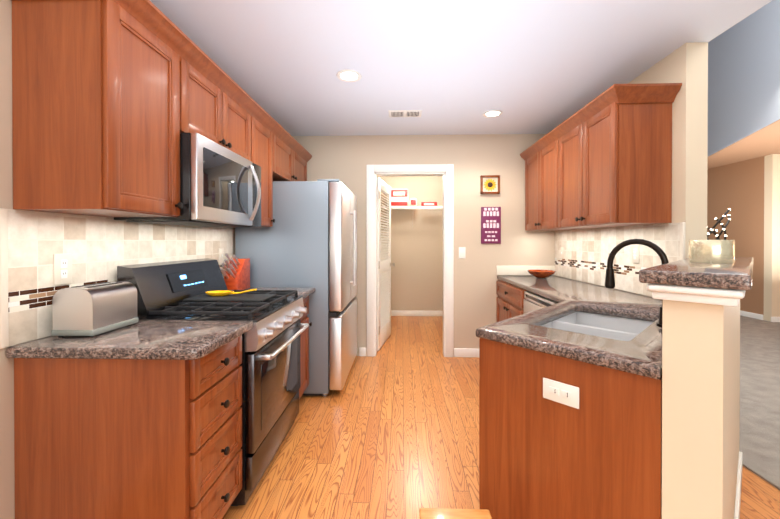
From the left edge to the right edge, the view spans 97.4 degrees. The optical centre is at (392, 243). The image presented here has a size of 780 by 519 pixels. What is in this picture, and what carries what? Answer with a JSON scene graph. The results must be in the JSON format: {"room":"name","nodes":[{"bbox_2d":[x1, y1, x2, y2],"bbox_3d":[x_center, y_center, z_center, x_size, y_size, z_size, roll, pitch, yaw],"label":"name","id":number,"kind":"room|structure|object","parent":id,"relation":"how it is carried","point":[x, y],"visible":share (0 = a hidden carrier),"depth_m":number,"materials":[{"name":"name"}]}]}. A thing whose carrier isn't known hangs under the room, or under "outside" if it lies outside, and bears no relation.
{"room":"kitchen","nodes":[
{"label":"kitchen","id":0,"kind":"room"},
{"bbox_2d":[0,0,234,518],"bbox_3d":[-1.438,0.048,0.471,0.125,2.440,6.955,0,0,2],"label":"wall","id":1,"kind":"structure","parent":0,"point":[7,487],"depth_m":1.20,"materials":[{"name":"beige paint"}]},
{"bbox_2d":[12,0,183,216],"bbox_3d":[-1.174,-0.508,1.419,0.342,0.770,0.410,0,0,2],"label":"upper cabinet","id":2,"kind":"object","parent":1,"relation":"attached to","point":[112,100],"depth_m":1.22,"materials":[{"name":"brown wood"}]},
{"bbox_2d":[0,208,232,348],"bbox_3d":[-1.324,0.117,1.982,0.017,0.483,1.620,0,0,2],"label":"tile backsplash","id":3,"kind":"structure","parent":1,"relation":"attached to","point":[100,249],"depth_m":1.41,"materials":[{"name":"tile"}]},
{"bbox_2d":[53,253,71,284],"bbox_3d":[-1.335,0.104,1.392,0.009,0.125,0.075,0,0,2],"label":"electrical outlet","id":4,"kind":"object","parent":3,"relation":"attached to","point":[62,268],"visible":1,"depth_m":1.38,"materials":[{"name":"white plastic"}]},
{"bbox_2d":[219,248,223,263],"bbox_3d":[-1.298,0.096,2.611,0.014,0.115,0.070,0,0,2],"label":"light switch","id":5,"kind":"object","parent":3,"relation":"attached to","point":[221,255],"visible":0.96,"depth_m":2.61,"materials":[{"name":"white plastic"}]},
{"bbox_2d":[180,48,251,161],"bbox_3d":[-1.158,-0.713,2.002,0.342,0.365,0.760,0,0,2],"label":"upper cabinet","id":6,"kind":"object","parent":1,"relation":"attached to","point":[211,111],"depth_m":1.91,"materials":[{"name":"brown wood"}]},
{"bbox_2d":[114,133,260,226],"bbox_3d":[-1.083,-0.317,2.002,0.472,0.420,0.752,0,0,2],"label":"over-the-range microwave","id":7,"kind":"object","parent":6,"relation":"attached to","point":[220,185],"visible":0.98,"depth_m":1.78,"materials":[{"name":"silver metal"}]},
{"bbox_2d":[252,112,275,226],"bbox_3d":[-1.141,-0.514,2.580,0.342,0.770,0.394,0,0,2],"label":"upper cabinet","id":8,"kind":"object","parent":1,"relation":"attached to","point":[263,135],"depth_m":2.64,"materials":[{"name":"brown wood"}]},
{"bbox_2d":[276,132,307,180],"bbox_3d":[-1.121,-0.740,3.279,0.342,0.325,1.006,0,0,2],"label":"upper cabinet","id":9,"kind":"object","parent":1,"relation":"attached to","point":[291,165],"depth_m":3.18,"materials":[{"name":"brown wood"}]},
{"bbox_2d":[377,176,442,310],"bbox_3d":[0.351,0.018,5.897,1.560,2.440,0.125,0,0,2],"label":"wall","id":10,"kind":"structure","parent":0,"point":[417,268],"depth_m":5.81,"materials":[{"name":"beige paint"}]},
{"bbox_2d":[381,206,442,226],"bbox_3d":[0.337,-0.430,5.596,1.592,0.306,0.466,0,0,2],"label":"shelf","id":11,"kind":"object","parent":10,"relation":"attached to","point":[413,207],"visible":0.54,"depth_m":5.37,"materials":[{"name":"white paint"}]},
{"bbox_2d":[391,189,407,205],"bbox_3d":[0.110,-0.727,5.513,0.290,0.286,0.148,0,0,2],"label":"box","id":12,"kind":"object","parent":11,"relation":"on","point":[399,197],"visible":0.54,"depth_m":5.45,"materials":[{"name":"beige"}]},
{"bbox_2d":[409,198,416,205],"bbox_3d":[0.336,-0.652,5.549,0.120,0.136,0.224,0,0,2],"label":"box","id":13,"kind":"object","parent":11,"relation":"on","point":[412,201],"visible":0.85,"depth_m":5.45,"materials":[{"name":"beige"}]},
{"bbox_2d":[421,202,436,205],"bbox_3d":[0.589,-0.619,5.462,0.250,0.071,0.064,0,0,2],"label":"box","id":14,"kind":"object","parent":11,"relation":"on","point":[428,203],"visible":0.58,"depth_m":5.43,"materials":[{"name":"red"}]},
{"bbox_2d":[391,310,442,315],"bbox_3d":[0.344,1.191,5.834,1.600,0.095,0.014,0,0,2],"label":"baseboard","id":15,"kind":"structure","parent":10,"relation":"attached to","point":[393,312],"depth_m":5.83,"materials":[{"name":"white paint"}]},
{"bbox_2d":[292,134,555,355],"bbox_3d":[0.252,0.029,3.839,3.310,2.440,0.125,0,0,2],"label":"wall","id":16,"kind":"structure","parent":0,"point":[345,160],"depth_m":3.76,"materials":[{"name":"beige paint"}]},
{"bbox_2d":[377,177,394,350],"bbox_3d":[-0.076,0.238,4.290,0.206,1.993,0.754,0,0,2],"label":"pantry door","id":17,"kind":"structure","parent":16,"relation":"in","point":[384,264],"depth_m":4.24,"materials":[{"name":"white paint"}]},
{"bbox_2d":[366,164,453,356],"bbox_3d":[0.196,0.192,3.842,0.957,2.115,0.161,0,0,2],"label":"door frame","id":18,"kind":"structure","parent":16,"relation":"attached to","point":[445,171],"depth_m":3.77,"materials":[{"name":"white paint"}]},
{"bbox_2d":[459,247,465,258],"bbox_3d":[0.766,0.104,3.755,0.075,0.125,0.014,0,0,2],"label":"light switch","id":19,"kind":"object","parent":16,"relation":"attached to","point":[462,252],"visible":1,"depth_m":3.76,"materials":[{"name":"white plastic"}]},
{"bbox_2d":[454,348,478,356],"bbox_3d":[0.923,1.202,3.757,0.492,0.095,0.014,0,0,2],"label":"baseboard","id":20,"kind":"structure","parent":16,"relation":"attached to","point":[464,352],"depth_m":3.75,"materials":[{"name":"white paint"}]},
{"bbox_2d":[480,175,499,193],"bbox_3d":[1.066,-0.638,3.734,0.208,0.200,0.030,0,0,2],"label":"picture frame","id":21,"kind":"object","parent":16,"relation":"attached to","point":[489,184],"visible":1,"depth_m":3.73,"materials":[{"name":"brown wood"}]},
{"bbox_2d":[481,207,500,243],"bbox_3d":[1.077,-0.197,3.742,0.213,0.400,0.018,0,0,2],"label":"sign","id":22,"kind":"object","parent":16,"relation":"attached to","point":[490,225],"visible":1,"depth_m":3.73,"materials":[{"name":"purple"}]},
{"bbox_2d":[150,0,771,135],"bbox_3d":[0.184,-1.238,1.466,3.310,0.120,9.050,0,0,2],"label":"ceiling","id":23,"kind":"structure","parent":0,"point":[453,67],"depth_m":2.12,"materials":[{"name":"white paint"}]},
{"bbox_2d":[337,69,361,81],"bbox_3d":[-0.304,-1.179,2.416,0.176,0.008,0.176,0,0,2],"label":"recessed light","id":24,"kind":"object","parent":23,"relation":"in","point":[347,75],"visible":1,"depth_m":2.41,"materials":[{"name":"white paint"}]},
{"bbox_2d":[388,110,421,116],"bbox_3d":[0.117,-1.183,3.134,0.300,0.008,0.160,0,0,2],"label":"ceiling vent","id":25,"kind":"object","parent":23,"relation":"in","point":[405,113],"visible":1,"depth_m":3.12,"materials":[{"name":"white metal"}]},
{"bbox_2d":[483,110,502,117],"bbox_3d":[0.917,-1.183,3.131,0.176,0.008,0.176,0,0,2],"label":"recessed light","id":26,"kind":"object","parent":23,"relation":"in","point":[492,113],"visible":1,"depth_m":3.12,"materials":[{"name":"white paint"}]},
{"bbox_2d":[222,316,779,518],"bbox_3d":[0.249,1.302,1.478,3.440,0.080,9.050,0,0,2],"label":"floor","id":27,"kind":"structure","parent":0,"point":[390,430],"depth_m":2.11,"materials":[{"name":"brown wood"}]},
{"bbox_2d":[14,335,241,518],"bbox_3d":[-1.010,0.834,1.418,0.671,0.856,0.404,0,0,2],"label":"base cabinet","id":28,"kind":"object","parent":27,"relation":"on","point":[122,439],"visible":0.98,"depth_m":1.22,"materials":[{"name":"brown wood"}]},
{"bbox_2d":[6,320,252,359],"bbox_3d":[-1.002,0.383,1.404,0.687,0.042,0.431,0,0,2],"label":"countertop","id":29,"kind":"structure","parent":28,"relation":"on","point":[168,339],"depth_m":1.25,"materials":[{"name":"stone"}]},
{"bbox_2d":[51,282,137,336],"bbox_3d":[-1.226,0.266,1.436,0.167,0.190,0.242,0,0,2],"label":"toaster","id":30,"kind":"object","parent":29,"relation":"on","point":[91,310],"visible":1,"depth_m":1.33,"materials":[{"name":"silver metal"}]},
{"bbox_2d":[117,258,308,505],"bbox_3d":[-0.935,0.683,2.004,0.734,1.153,0.754,0,0,2],"label":"gas range","id":31,"kind":"object","parent":27,"relation":"on","point":[270,364],"visible":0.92,"depth_m":1.80,"materials":[{"name":"black metal"}]},
{"bbox_2d":[205,289,256,295],"bbox_3d":[-0.961,0.290,2.042,0.304,0.041,0.106,0,0,2],"label":"spoon rest","id":32,"kind":"object","parent":31,"relation":"on","point":[220,293],"visible":1,"depth_m":2.03,"materials":[{"name":"yellow ceramic"}]},
{"bbox_2d":[235,179,356,395],"bbox_3d":[-0.801,0.365,3.239,0.930,1.775,0.920,0,0,2],"label":"fridge","id":33,"kind":"object","parent":27,"relation":"on","point":[308,239],"visible":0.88,"depth_m":2.78,"materials":[{"name":"silver metal"}]},
{"bbox_2d":[299,296,311,398],"bbox_3d":[-0.977,0.828,2.583,0.671,0.856,0.375,0,0,2],"label":"base cabinet","id":34,"kind":"object","parent":27,"relation":"on","point":[304,354],"visible":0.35,"depth_m":2.65,"materials":[{"name":"brown wood"}]},
{"bbox_2d":[244,287,314,298],"bbox_3d":[-0.969,0.377,2.581,0.687,0.042,0.383,0,0,2],"label":"countertop","id":35,"kind":"structure","parent":34,"relation":"on","point":[305,292],"depth_m":2.64,"materials":[{"name":"stone"}]},
{"bbox_2d":[220,254,249,289],"bbox_3d":[-1.185,0.214,2.571,0.110,0.280,0.296,0,0,2],"label":"knife block","id":36,"kind":"object","parent":35,"relation":"on","point":[237,275],"visible":0.98,"depth_m":2.54,"materials":[{"name":"red wood"}]},
{"bbox_2d":[419,508,491,518],"bbox_3d":[0.235,1.143,1.190,0.270,0.239,0.275,0,0,2],"label":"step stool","id":37,"kind":"object","parent":27,"relation":"on","point":[434,513],"visible":1,"depth_m":1.30,"materials":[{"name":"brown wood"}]},
{"bbox_2d":[496,279,526,321],"bbox_3d":[1.444,0.824,3.331,0.641,0.856,0.827,0,0,2],"label":"base cabinet","id":38,"kind":"object","parent":27,"relation":"on","point":[510,298],"visible":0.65,"depth_m":3.22,"materials":[{"name":"brown wood"}]},
{"bbox_2d":[476,275,661,379],"bbox_3d":[1.121,0.378,2.375,1.476,0.042,2.750,0,0,2],"label":"countertop","id":39,"kind":"structure","parent":38,"relation":"on","point":[640,354],"depth_m":1.45,"materials":[{"name":"stone"}]},
{"bbox_2d":[527,270,555,277],"bbox_3d":[1.528,0.315,3.512,0.276,0.070,0.276,0,0,2],"label":"bowl","id":40,"kind":"object","parent":39,"relation":"on","point":[541,273],"visible":1,"depth_m":3.44,"materials":[{"name":"orange ceramic"}]},
{"bbox_2d":[541,312,652,340],"bbox_3d":[0.982,0.506,1.642,0.740,0.200,0.460,0,0,-43],"label":"double-bowl sink","id":41,"kind":"object","parent":39,"relation":"in","point":[616,328],"visible":0.06,"depth_m":1.83,"materials":[{"name":"white ceramic"}]},
{"bbox_2d":[605,239,668,326],"bbox_3d":[1.125,0.170,1.555,0.220,0.382,0.202,0,0,2],"label":"faucet","id":42,"kind":"object","parent":39,"relation":"on","point":[610,277],"visible":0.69,"depth_m":1.57,"materials":[{"name":"black metal"}]},
{"bbox_2d":[524,291,556,313],"bbox_3d":[1.417,0.830,2.615,0.620,0.852,0.595,0,0,2],"label":"dishwasher","id":43,"kind":"object","parent":27,"relation":"on","point":[533,302],"visible":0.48,"depth_m":2.69,"materials":[{"name":"silver metal"}]},
{"bbox_2d":[479,338,661,518],"bbox_3d":[0.949,0.833,1.625,1.034,0.856,0.671,0,0,-43],"label":"base cabinet","id":44,"kind":"object","parent":27,"relation":"on","point":[597,454],"visible":0.67,"depth_m":1.22,"materials":[{"name":"brown wood"}]},
{"bbox_2d":[543,378,578,408],"bbox_3d":[0.602,0.536,1.229,0.009,0.075,0.125,0,0,-43],"label":"outlet","id":45,"kind":"object","parent":44,"relation":"attached to","point":[561,393],"visible":1,"depth_m":1.23,"materials":[{"name":"white plastic"}]},
{"bbox_2d":[739,315,779,489],"bbox_3d":[6.526,1.286,3.373,9.000,0.092,13.200,0,0,2],"label":"floor carpet","id":46,"kind":"object","parent":27,"relation":"on","point":[759,443],"depth_m":2.75,"materials":[{"name":"grey carpet"}]},
{"bbox_2d":[559,42,707,296],"bbox_3d":[1.817,0.034,2.877,0.125,2.440,1.710,0,0,2],"label":"wall","id":47,"kind":"structure","parent":0,"point":[686,65],"depth_m":2.02,"materials":[{"name":"beige paint"}]},
{"bbox_2d":[524,139,551,230],"bbox_3d":[1.592,-0.518,3.280,0.342,0.770,0.851,0,0,2],"label":"upper cabinet","id":48,"kind":"object","parent":47,"relation":"attached to","point":[538,165],"depth_m":3.32,"materials":[{"name":"brown wood"}]},
{"bbox_2d":[496,222,685,296],"bbox_3d":[1.435,0.112,2.886,0.640,0.483,1.714,0,0,2],"label":"tile backsplash","id":49,"kind":"structure","parent":47,"relation":"attached to","point":[586,253],"depth_m":2.72,"materials":[{"name":"tile"}]},
{"bbox_2d":[561,247,563,258],"bbox_3d":[1.758,0.101,3.554,0.014,0.115,0.065,0,0,2],"label":"light switch","id":50,"kind":"object","parent":49,"relation":"attached to","point":[562,252],"visible":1,"depth_m":3.54,"materials":[{"name":"white plastic"}]},
{"bbox_2d":[632,245,638,262],"bbox_3d":[1.728,0.077,2.439,0.009,0.125,0.075,0,0,2],"label":"electrical outlet","id":51,"kind":"object","parent":49,"relation":"attached to","point":[635,253],"visible":1,"depth_m":2.43,"materials":[{"name":"white plastic"}]},
{"bbox_2d":[552,95,675,230],"bbox_3d":[1.571,-0.514,2.551,0.342,0.770,0.851,0,0,2],"label":"upper cabinet","id":52,"kind":"object","parent":47,"relation":"attached to","point":[603,159],"depth_m":2.14,"materials":[{"name":"brown wood"}]},
{"bbox_2d":[662,300,739,518],"bbox_3d":[1.398,0.712,1.493,1.520,1.100,0.130,0,0,-43],"label":"wall","id":53,"kind":"structure","parent":0,"point":[700,395],"depth_m":0.98,"materials":[{"name":"beige paint"}]},
{"bbox_2d":[647,284,745,306],"bbox_3d":[1.344,0.140,1.435,1.434,0.044,0.204,0,0,-43],"label":"trim","id":54,"kind":"structure","parent":53,"relation":"on","point":[719,296],"depth_m":0.94,"materials":[{"name":"white paint"}]},
{"bbox_2d":[639,257,753,289],"bbox_3d":[1.337,0.096,1.432,1.432,0.040,0.234,0,0,-43],"label":"countertop ledge","id":55,"kind":"object","parent":54,"relation":"on","point":[737,274],"visible":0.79,"depth_m":0.97,"materials":[{"name":"stone"}]},
{"bbox_2d":[688,240,734,262],"bbox_3d":[1.289,0.031,1.386,0.138,0.090,0.138,0,0,2],"label":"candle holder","id":56,"kind":"object","parent":55,"relation":"on","point":[712,251],"visible":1,"depth_m":1.33,"materials":[{"name":"gold glass"}]},
{"bbox_2d":[734,451,742,518],"bbox_3d":[1.371,1.215,1.416,1.135,0.095,1.043,0,0,2],"label":"baseboard","id":57,"kind":"structure","parent":53,"relation":"attached to","point":[738,492],"depth_m":1.65,"materials":[{"name":"white paint"}]},
{"bbox_2d":[707,208,730,239],"bbox_3d":[2.434,0.460,2.646,0.314,1.565,0.195,0,0,2],"label":"decorative branches","id":58,"kind":"object","parent":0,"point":[711,231],"visible":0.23,"depth_m":2.58,"materials":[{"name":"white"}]},
{"bbox_2d":[707,156,763,319],"bbox_3d":[6.061,-0.092,7.726,0.120,2.640,4.510,0,0,2],"label":"wall","id":59,"kind":"structure","parent":0,"point":[737,188],"depth_m":5.79,"materials":[{"name":"brown paint"}]},
{"bbox_2d":[740,310,762,319],"bbox_3d":[5.994,1.180,7.735,0.014,0.095,4.510,0,0,2],"label":"baseboard","id":60,"kind":"structure","parent":59,"relation":"attached to","point":[743,313],"depth_m":5.66,"materials":[{"name":"white paint"}]},
{"bbox_2d":[707,0,779,168],"bbox_3d":[6.808,-3.267,3.774,8.460,3.768,8.501,0,0,2],"label":"ceiling","id":61,"kind":"structure","parent":0,"point":[743,78],"depth_m":4.58,"materials":[{"name":"grey paint"}]},
{"bbox_2d":[764,154,779,321],"bbox_3d":[8.508,-0.079,5.340,5.150,2.640,0.120,0,0,2],"label":"wall","id":62,"kind":"structure","parent":0,"point":[771,235],"depth_m":5.36,"materials":[{"name":"beige paint"}]},
{"bbox_2d":[771,317,779,321],"bbox_3d":[8.499,1.194,5.280,5.164,0.095,0.014,0,0,2],"label":"baseboard","id":63,"kind":"structure","parent":62,"relation":"attached to","point":[773,319],"depth_m":5.35,"materials":[{"name":"white paint"}]}
]}

